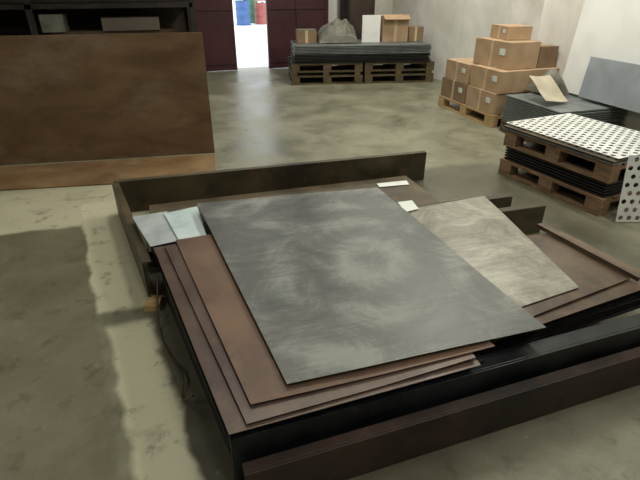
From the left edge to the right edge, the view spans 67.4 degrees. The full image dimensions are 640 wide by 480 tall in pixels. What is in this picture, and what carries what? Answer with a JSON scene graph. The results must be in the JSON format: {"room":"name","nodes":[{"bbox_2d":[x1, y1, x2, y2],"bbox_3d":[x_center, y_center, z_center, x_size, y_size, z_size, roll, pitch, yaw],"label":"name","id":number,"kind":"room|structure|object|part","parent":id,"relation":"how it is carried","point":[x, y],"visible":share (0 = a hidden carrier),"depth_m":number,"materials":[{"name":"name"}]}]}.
{"room":"metal workshop","nodes":[
{"label":"metal workshop","id":0,"kind":"room"},
{"bbox_2d":[0,64,639,479],"bbox_3d":[-1.519,0.150,3.298,11.150,0.200,14.700,-8,29,-15],"label":"floor","id":1,"kind":"structure","parent":0,"point":[90,385],"depth_m":2.58,"materials":[{"name":"concrete"}]},
{"bbox_2d":[0,0,197,35],"bbox_3d":[-4.143,-3.416,6.948,4.480,2.600,0.900,-8,29,-15],"label":"storage rack","id":2,"kind":"object","parent":1,"relation":"on","point":[17,17],"visible":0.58,"depth_m":7.24,"materials":[{"name":"metal"}]},
{"bbox_2d":[0,32,214,165],"bbox_3d":[-2.946,-1.444,4.805,3.603,1.174,0.752,-5,29,-10],"label":"panel","id":3,"kind":"object","parent":1,"relation":"on","point":[77,97],"visible":1,"depth_m":4.61,"materials":[{"name":"metal"}]},
{"bbox_2d":[0,154,215,190],"bbox_3d":[-2.781,-0.566,4.398,3.591,0.012,0.692,-5,29,-10],"label":"wooden board","id":4,"kind":"object","parent":1,"relation":"on","point":[90,173],"visible":0.78,"depth_m":4.56,"materials":[{"name":"brown wood"}]},
{"bbox_2d":[112,182,156,296],"bbox_3d":[-1.240,-0.041,3.166,0.050,0.260,1.302,-14,31,-24],"label":"beam","id":5,"kind":"structure","parent":1,"relation":"on","point":[139,251],"depth_m":2.94,"materials":[{"name":"brown wood"}]},
{"bbox_2d":[143,295,162,311],"bbox_3d":[-0.927,0.350,2.679,0.082,0.035,0.114,-1,28,-3],"label":"wood shim","id":6,"kind":"object","parent":1,"relation":"on","point":[150,305],"visible":0.86,"depth_m":2.64,"materials":[{"name":"brown wood"}]},
{"bbox_2d":[156,275,193,400],"bbox_3d":[-0.719,0.469,2.288,0.059,0.210,0.865,-13,31,-22],"label":"strap","id":7,"kind":"object","parent":1,"relation":"on","point":[161,335],"visible":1,"depth_m":2.33,"materials":[{"name":"black plastic"}]},
{"bbox_2d":[162,276,231,457],"bbox_3d":[-0.551,0.511,2.208,0.070,0.200,1.261,-14,31,-24],"label":"beam","id":8,"kind":"structure","parent":1,"relation":"on","point":[168,297],"depth_m":2.21,"materials":[{"name":"black metal"}]},
{"bbox_2d":[113,151,426,211],"bbox_3d":[-0.313,-0.504,4.023,2.610,0.260,0.051,-8,29,-14],"label":"beam","id":9,"kind":"structure","parent":1,"relation":"on","point":[139,193],"depth_m":3.95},
{"bbox_2d":[149,176,438,258],"bbox_3d":[-0.157,-0.212,3.659,2.175,0.092,0.775,-8,29,-15],"label":"sheets","id":10,"kind":"object","parent":1,"relation":"on","point":[414,192],"visible":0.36,"depth_m":3.86,"materials":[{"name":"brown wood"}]},
{"bbox_2d":[377,180,408,186],"bbox_3d":[0.615,-0.473,4.029,0.274,0.001,0.091,-6,29,-11],"label":"paper label","id":11,"kind":"object","parent":10,"relation":"on","point":[396,183],"visible":1,"depth_m":4.03,"materials":[{"name":"white paper"}]},
{"bbox_2d":[339,0,374,65],"bbox_3d":[0.736,-4.248,9.644,0.550,1.500,0.540,-8,29,-15],"label":"cabinet","id":12,"kind":"object","parent":1,"relation":"on","point":[351,10],"visible":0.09,"depth_m":9.30,"materials":[{"name":"brown wood"}]},
{"bbox_2d":[288,56,434,84],"bbox_3d":[0.707,-3.146,8.818,2.526,0.347,1.025,-3,29,-6],"label":"wooden pallets","id":13,"kind":"object","parent":1,"relation":"on","point":[398,71],"visible":0.7,"depth_m":8.45,"materials":[{"name":"brown wood"}]},
{"bbox_2d":[290,39,431,63],"bbox_3d":[0.687,-3.405,8.634,2.411,0.278,0.974,-3,29,-6],"label":"sheets","id":14,"kind":"object","parent":13,"relation":"on","point":[409,51],"visible":0.97,"depth_m":8.25,"materials":[{"name":"grey metal"}]},
{"bbox_2d":[296,28,316,42],"bbox_3d":[-0.249,-3.642,8.555,0.340,0.205,0.355,-3,29,-6],"label":"cardboard box","id":15,"kind":"object","parent":14,"relation":"on","point":[309,35],"visible":1,"depth_m":8.41,"materials":[{"name":"brown cardboard"}]},
{"bbox_2d":[317,17,357,42],"bbox_3d":[0.311,-3.764,8.570,0.750,0.393,0.700,-3,29,-6],"label":"tarp","id":16,"kind":"object","parent":14,"relation":"on","point":[337,31],"visible":0.98,"depth_m":8.36,"materials":[{"name":"grey fabric"}]},
{"bbox_2d":[361,15,380,42],"bbox_3d":[0.887,-3.748,8.504,0.320,0.440,0.200,-3,29,-6],"label":"panel","id":17,"kind":"object","parent":14,"relation":"on","point":[370,24],"visible":1,"depth_m":8.41,"materials":[{"name":"white wood"}]},
{"bbox_2d":[380,14,410,41],"bbox_3d":[1.322,-3.827,8.647,0.460,0.443,0.574,-3,29,-6],"label":"cardboard box","id":18,"kind":"object","parent":14,"relation":"on","point":[393,27],"visible":0.98,"depth_m":8.51,"materials":[{"name":"brown cardboard"}]},
{"bbox_2d":[407,25,423,40],"bbox_3d":[1.710,-3.775,8.765,0.270,0.240,0.305,-3,29,-6],"label":"cardboard box","id":19,"kind":"object","parent":14,"relation":"on","point":[415,32],"visible":0.89,"depth_m":8.63,"materials":[{"name":"brown cardboard"}]},
{"bbox_2d":[228,313,639,479],"bbox_3d":[1.052,0.537,2.071,2.872,0.285,0.080,-9,30,-17],"label":"beam","id":20,"kind":"structure","parent":1,"relation":"on","point":[504,367],"depth_m":1.82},
{"bbox_2d":[242,347,639,479],"bbox_3d":[1.090,0.613,2.030,2.842,0.190,0.051,-9,30,-17],"label":"beam","id":21,"kind":"structure","parent":1,"relation":"on","point":[345,456],"depth_m":1.81,"materials":[{"name":"brown wood"}]},
{"bbox_2d":[416,193,512,207],"bbox_3d":[0.448,-0.103,3.333,2.000,0.210,0.060,-8,29,-15],"label":"beam","id":22,"kind":"structure","parent":1,"relation":"on","point":[501,200],"depth_m":3.51,"materials":[{"name":"grey metal"}]},
{"bbox_2d":[438,95,501,127],"bbox_3d":[2.339,-1.802,6.543,0.905,0.147,1.286,-8,29,-15],"label":"wooden pallet","id":23,"kind":"object","parent":1,"relation":"on","point":[491,121],"visible":0.28,"depth_m":6.36,"materials":[{"name":"brown wood"}]},
{"bbox_2d":[441,77,469,103],"bbox_3d":[2.025,-2.092,6.652,0.423,0.252,0.610,-8,29,-15],"label":"cardboard box","id":24,"kind":"object","parent":23,"relation":"on","point":[455,90],"visible":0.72,"depth_m":6.56,"materials":[{"name":"cardboard"}]},
{"bbox_2d":[445,58,477,83],"bbox_3d":[2.034,-2.305,6.522,0.413,0.242,0.560,-8,29,-15],"label":"cardboard box","id":25,"kind":"object","parent":24,"relation":"on","point":[458,69],"visible":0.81,"depth_m":6.43,"materials":[{"name":"cardboard"}]},
{"bbox_2d":[465,85,524,114],"bbox_3d":[2.211,-1.803,6.118,0.423,0.252,0.600,-8,29,-15],"label":"cardboard box","id":26,"kind":"object","parent":23,"relation":"on","point":[491,103],"visible":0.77,"depth_m":5.94,"materials":[{"name":"cardboard"}]},
{"bbox_2d":[470,64,531,93],"bbox_3d":[2.236,-2.021,5.985,0.423,0.252,0.600,-9,30,-16],"label":"cardboard box","id":27,"kind":"object","parent":26,"relation":"on","point":[492,79],"visible":0.82,"depth_m":5.78,"materials":[{"name":"cardboard"}]},
{"bbox_2d":[473,37,540,69],"bbox_3d":[2.314,-2.341,5.988,0.443,0.302,0.650,-11,30,-19],"label":"cardboard box","id":28,"kind":"object","parent":27,"relation":"on","point":[489,51],"visible":0.84,"depth_m":5.78,"materials":[{"name":"cardboard"}]},
{"bbox_2d":[490,24,532,39],"bbox_3d":[2.369,-2.588,5.962,0.323,0.152,0.400,-5,29,-10],"label":"cardboard box","id":29,"kind":"object","parent":28,"relation":"on","point":[500,31],"visible":1,"depth_m":5.81,"materials":[{"name":"cardboard"}]},
{"bbox_3d":[2.641,-1.865,6.234,0.423,0.252,0.600,-8,29,-15],"label":"cardboard box","id":30,"kind":"object","parent":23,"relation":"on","visible":0},
{"bbox_2d":[528,67,559,90],"bbox_3d":[2.652,-2.089,6.111,0.403,0.252,0.570,-8,29,-15],"label":"cardboard box","id":31,"kind":"object","parent":30,"relation":"on","point":[535,71],"visible":0.1,"depth_m":5.82,"materials":[{"name":"cardboard"}]},
{"bbox_2d":[536,43,558,67],"bbox_3d":[2.728,-2.305,5.985,0.263,0.242,0.330,-8,29,-15],"label":"cardboard box","id":32,"kind":"object","parent":31,"relation":"on","point":[548,53],"visible":0.38,"depth_m":5.85,"materials":[{"name":"cardboard"}]},
{"bbox_2d":[498,202,545,233],"bbox_3d":[0.567,-0.016,3.172,2.120,0.210,0.060,-8,29,-15],"label":"beam","id":33,"kind":"structure","parent":1,"relation":"on","point":[526,217],"depth_m":3.37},
{"bbox_2d":[150,213,483,444],"bbox_3d":[-0.142,0.202,2.444,1.470,0.095,1.749,-8,29,-15],"label":"sheets","id":34,"kind":"object","parent":33,"relation":"on","point":[479,358],"visible":0.13,"depth_m":2.10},
{"bbox_2d":[133,211,177,246],"bbox_3d":[-0.983,-0.070,2.860,0.211,0.007,0.443,-12,31,-22],"label":"sheet","id":35,"kind":"object","parent":34,"relation":"on","point":[156,229],"visible":0.98,"depth_m":2.85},
{"bbox_2d":[164,206,205,238],"bbox_3d":[-0.787,-0.101,2.894,0.216,0.004,0.446,-14,31,-24],"label":"sheet","id":36,"kind":"object","parent":34,"relation":"on","point":[185,223],"visible":0.9,"depth_m":2.90,"materials":[{"name":"white paper"}]},
{"bbox_2d":[154,246,480,434],"bbox_3d":[-0.136,0.260,2.203,1.200,0.008,1.370,-8,29,-15],"label":"sheet","id":37,"kind":"object","parent":34,"relation":"on","point":[233,419],"visible":0.23,"depth_m":1.76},
{"bbox_2d":[165,244,475,423],"bbox_3d":[-0.116,0.231,2.227,1.140,0.014,1.395,-8,29,-15],"label":"sheet","id":38,"kind":"object","parent":37,"relation":"on","point":[253,413],"visible":0.22,"depth_m":1.73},
{"bbox_2d":[176,234,494,404],"bbox_3d":[-0.063,0.198,2.267,1.150,0.013,1.330,-8,29,-15],"label":"sheet","id":39,"kind":"object","parent":38,"relation":"on","point":[255,366],"visible":0.3,"depth_m":1.87,"materials":[{"name":"brown metal"}]},
{"bbox_2d":[198,187,545,383],"bbox_3d":[0.071,0.062,2.471,1.250,0.013,1.660,-8,29,-15],"label":"sheet","id":40,"kind":"object","parent":39,"relation":"on","point":[332,282],"visible":1,"depth_m":2.21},
{"bbox_2d":[499,93,628,142],"bbox_3d":[2.711,-1.363,5.436,0.866,0.426,0.927,-8,29,-15],"label":"sheets","id":41,"kind":"object","parent":1,"relation":"on","point":[523,106],"visible":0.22,"depth_m":5.21,"materials":[{"name":"grey metal"}]},
{"bbox_2d":[525,69,568,93],"bbox_3d":[2.675,-1.868,5.608,0.320,0.260,0.370,-8,29,-15],"label":"bundle","id":42,"kind":"object","parent":41,"relation":"on","point":[553,73],"visible":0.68,"depth_m":5.52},
{"bbox_2d":[530,75,567,101],"bbox_3d":[2.471,-1.640,5.204,0.340,0.230,0.401,-8,29,-15],"label":"wrapping paper","id":43,"kind":"object","parent":41,"relation":"on","point":[547,87],"visible":1,"depth_m":5.21,"materials":[{"name":"beige paper"}]},
{"bbox_2d":[562,0,639,94],"bbox_3d":[3.187,-1.960,4.625,0.128,1.347,1.900,-8,29,-15],"label":"board","id":44,"kind":"object","parent":41,"relation":"on","point":[606,29],"visible":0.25,"depth_m":5.10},
{"bbox_2d":[578,56,639,112],"bbox_3d":[3.098,-1.498,4.725,0.054,0.419,1.300,-8,29,-15],"label":"panel","id":45,"kind":"object","parent":41,"relation":"on","point":[606,81],"visible":1,"depth_m":4.94,"materials":[{"name":"grey metal"}]},
{"bbox_2d":[498,129,639,216],"bbox_3d":[2.296,-0.677,4.177,0.854,0.417,1.076,-13,31,-22],"label":"wooden pallets","id":46,"kind":"object","parent":1,"relation":"on","point":[601,183],"visible":0.67,"depth_m":3.93,"materials":[{"name":"brown wood"}]},
{"bbox_2d":[503,116,639,164],"bbox_3d":[2.291,-0.878,4.082,0.870,0.026,1.100,-13,31,-22],"label":"sheets","id":47,"kind":"object","parent":46,"relation":"on","point":[604,158],"visible":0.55,"depth_m":3.92,"materials":[{"name":"white metal"}]},
{"bbox_2d":[506,113,639,158],"bbox_3d":[2.308,-0.916,4.098,0.818,0.003,1.125,-13,31,-22],"label":"sheet","id":48,"kind":"object","parent":47,"relation":"on","point":[625,134],"visible":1,"depth_m":4.10,"materials":[{"name":"metal"}]},
{"bbox_2d":[615,155,639,221],"bbox_3d":[2.477,-0.370,3.514,0.529,0.491,0.090,0,28,1],"label":"sheet","id":49,"kind":"object","parent":1,"relation":"on","point":[631,159],"visible":1,"depth_m":3.53,"materials":[{"name":"metal"}]},
{"bbox_3d":[0.702,0.419,2.378,2.151,0.200,0.060,-9,30,-16],"label":"beam","id":50,"kind":"structure","parent":1,"relation":"on","visible":0},
{"bbox_2d":[477,291,639,354],"bbox_3d":[0.970,0.125,2.586,1.030,0.095,1.190,-8,29,-15],"label":"sheets","id":51,"kind":"object","parent":50,"relation":"on","point":[630,302],"visible":0.09,"depth_m":2.14,"materials":[{"name":"black metal"}]},
{"bbox_2d":[492,231,639,341],"bbox_3d":[1.078,0.169,2.362,1.030,0.011,0.730,-8,29,-15],"label":"sheet","id":52,"kind":"object","parent":51,"relation":"on","point":[630,286],"visible":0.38,"depth_m":2.19,"materials":[{"name":"brown metal"}]},
{"bbox_2d":[522,223,639,316],"bbox_3d":[1.105,0.118,2.409,0.720,0.038,0.699,-8,29,-15],"label":"sheet","id":53,"kind":"object","parent":52,"relation":"on","point":[591,275],"depth_m":2.37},
{"bbox_2d":[408,196,578,306],"bbox_3d":[0.823,0.029,2.573,0.890,0.013,1.140,-8,29,-15],"label":"sheet","id":54,"kind":"object","parent":53,"relation":"on","point":[475,228],"visible":0.66,"depth_m":2.54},
{"bbox_2d":[398,200,418,211],"bbox_3d":[0.554,-0.212,2.996,0.099,0.001,0.164,-5,29,-8],"label":"paper label","id":55,"kind":"object","parent":54,"relation":"on","point":[410,205],"visible":0.93,"depth_m":3.00,"materials":[{"name":"white paper"}]},
{"bbox_3d":[1.387,0.050,2.517,0.030,0.022,0.620,-12,31,-21],"label":"bent edge strip","id":56,"kind":"part","parent":53,"relation":"part of","materials":[{"name":"brown metal"}]},
{"bbox_2d":[328,0,392,22],"bbox_3d":[-3.638,-5.215,8.279,10.750,4.500,0.200,-8,29,-15],"label":"wall","id":57,"kind":"structure","parent":0,"point":[381,6],"depth_m":9.98,"materials":[{"name":"paint"}]},
{"bbox_2d":[194,0,237,70],"bbox_3d":[-2.044,-4.729,8.893,0.780,3.040,0.080,-8,29,-15],"label":"door","id":58,"kind":"structure","parent":57,"relation":"in","point":[214,18],"depth_m":9.29,"materials":[{"name":"red metal"}]},
{"bbox_2d":[265,0,328,68],"bbox_3d":[-0.442,-4.961,9.322,1.270,3.040,0.085,-8,29,-15],"label":"door","id":59,"kind":"structure","parent":57,"relation":"in","point":[283,17],"depth_m":9.61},
{"bbox_2d":[392,0,639,131],"bbox_3d":[3.660,-2.671,3.573,0.320,4.500,14.700,-8,29,-15],"label":"wall","id":60,"kind":"structure","parent":0,"point":[452,28],"depth_m":7.40,"materials":[{"name":"paint"}]},
{"label":"outside","id":61,"kind":"structure","parent":0,"visible":0},
{"bbox_2d":[233,13,268,67],"bbox_3d":[-4.593,-8.899,20.042,28.000,0.190,23.500,-8,29,-15],"label":"ground","id":62,"kind":"structure","parent":61,"point":[250,40],"depth_m":13.51,"materials":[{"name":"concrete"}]},
{"bbox_2d":[235,0,250,25],"bbox_3d":[-3.130,-9.231,19.479,0.600,0.930,0.600,-8,29,-15],"label":"drum","id":63,"kind":"object","parent":62,"relation":"on","point":[242,8],"visible":0.99,"depth_m":19.30,"materials":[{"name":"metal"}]},
{"bbox_2d":[232,0,264,12],"bbox_3d":[-6.902,-14.779,25.451,28.000,5.010,0.300,-8,29,-15],"label":"building","id":64,"kind":"structure","parent":62,"relation":"on","point":[233,1],"depth_m":26.96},
{"bbox_2d":[249,0,257,22],"bbox_3d":[-2.926,-9.808,20.546,0.600,0.930,0.600,-8,29,-15],"label":"drum","id":65,"kind":"object","parent":62,"relation":"on","point":[251,2],"visible":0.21,"depth_m":20.31,"materials":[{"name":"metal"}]},
{"bbox_2d":[254,0,265,24],"bbox_3d":[-2.453,-9.465,19.945,0.540,0.900,0.540,-8,29,-15],"label":"drum","id":66,"kind":"object","parent":62,"relation":"on","point":[260,8],"visible":0.79,"depth_m":19.78,"materials":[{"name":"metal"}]}
]}

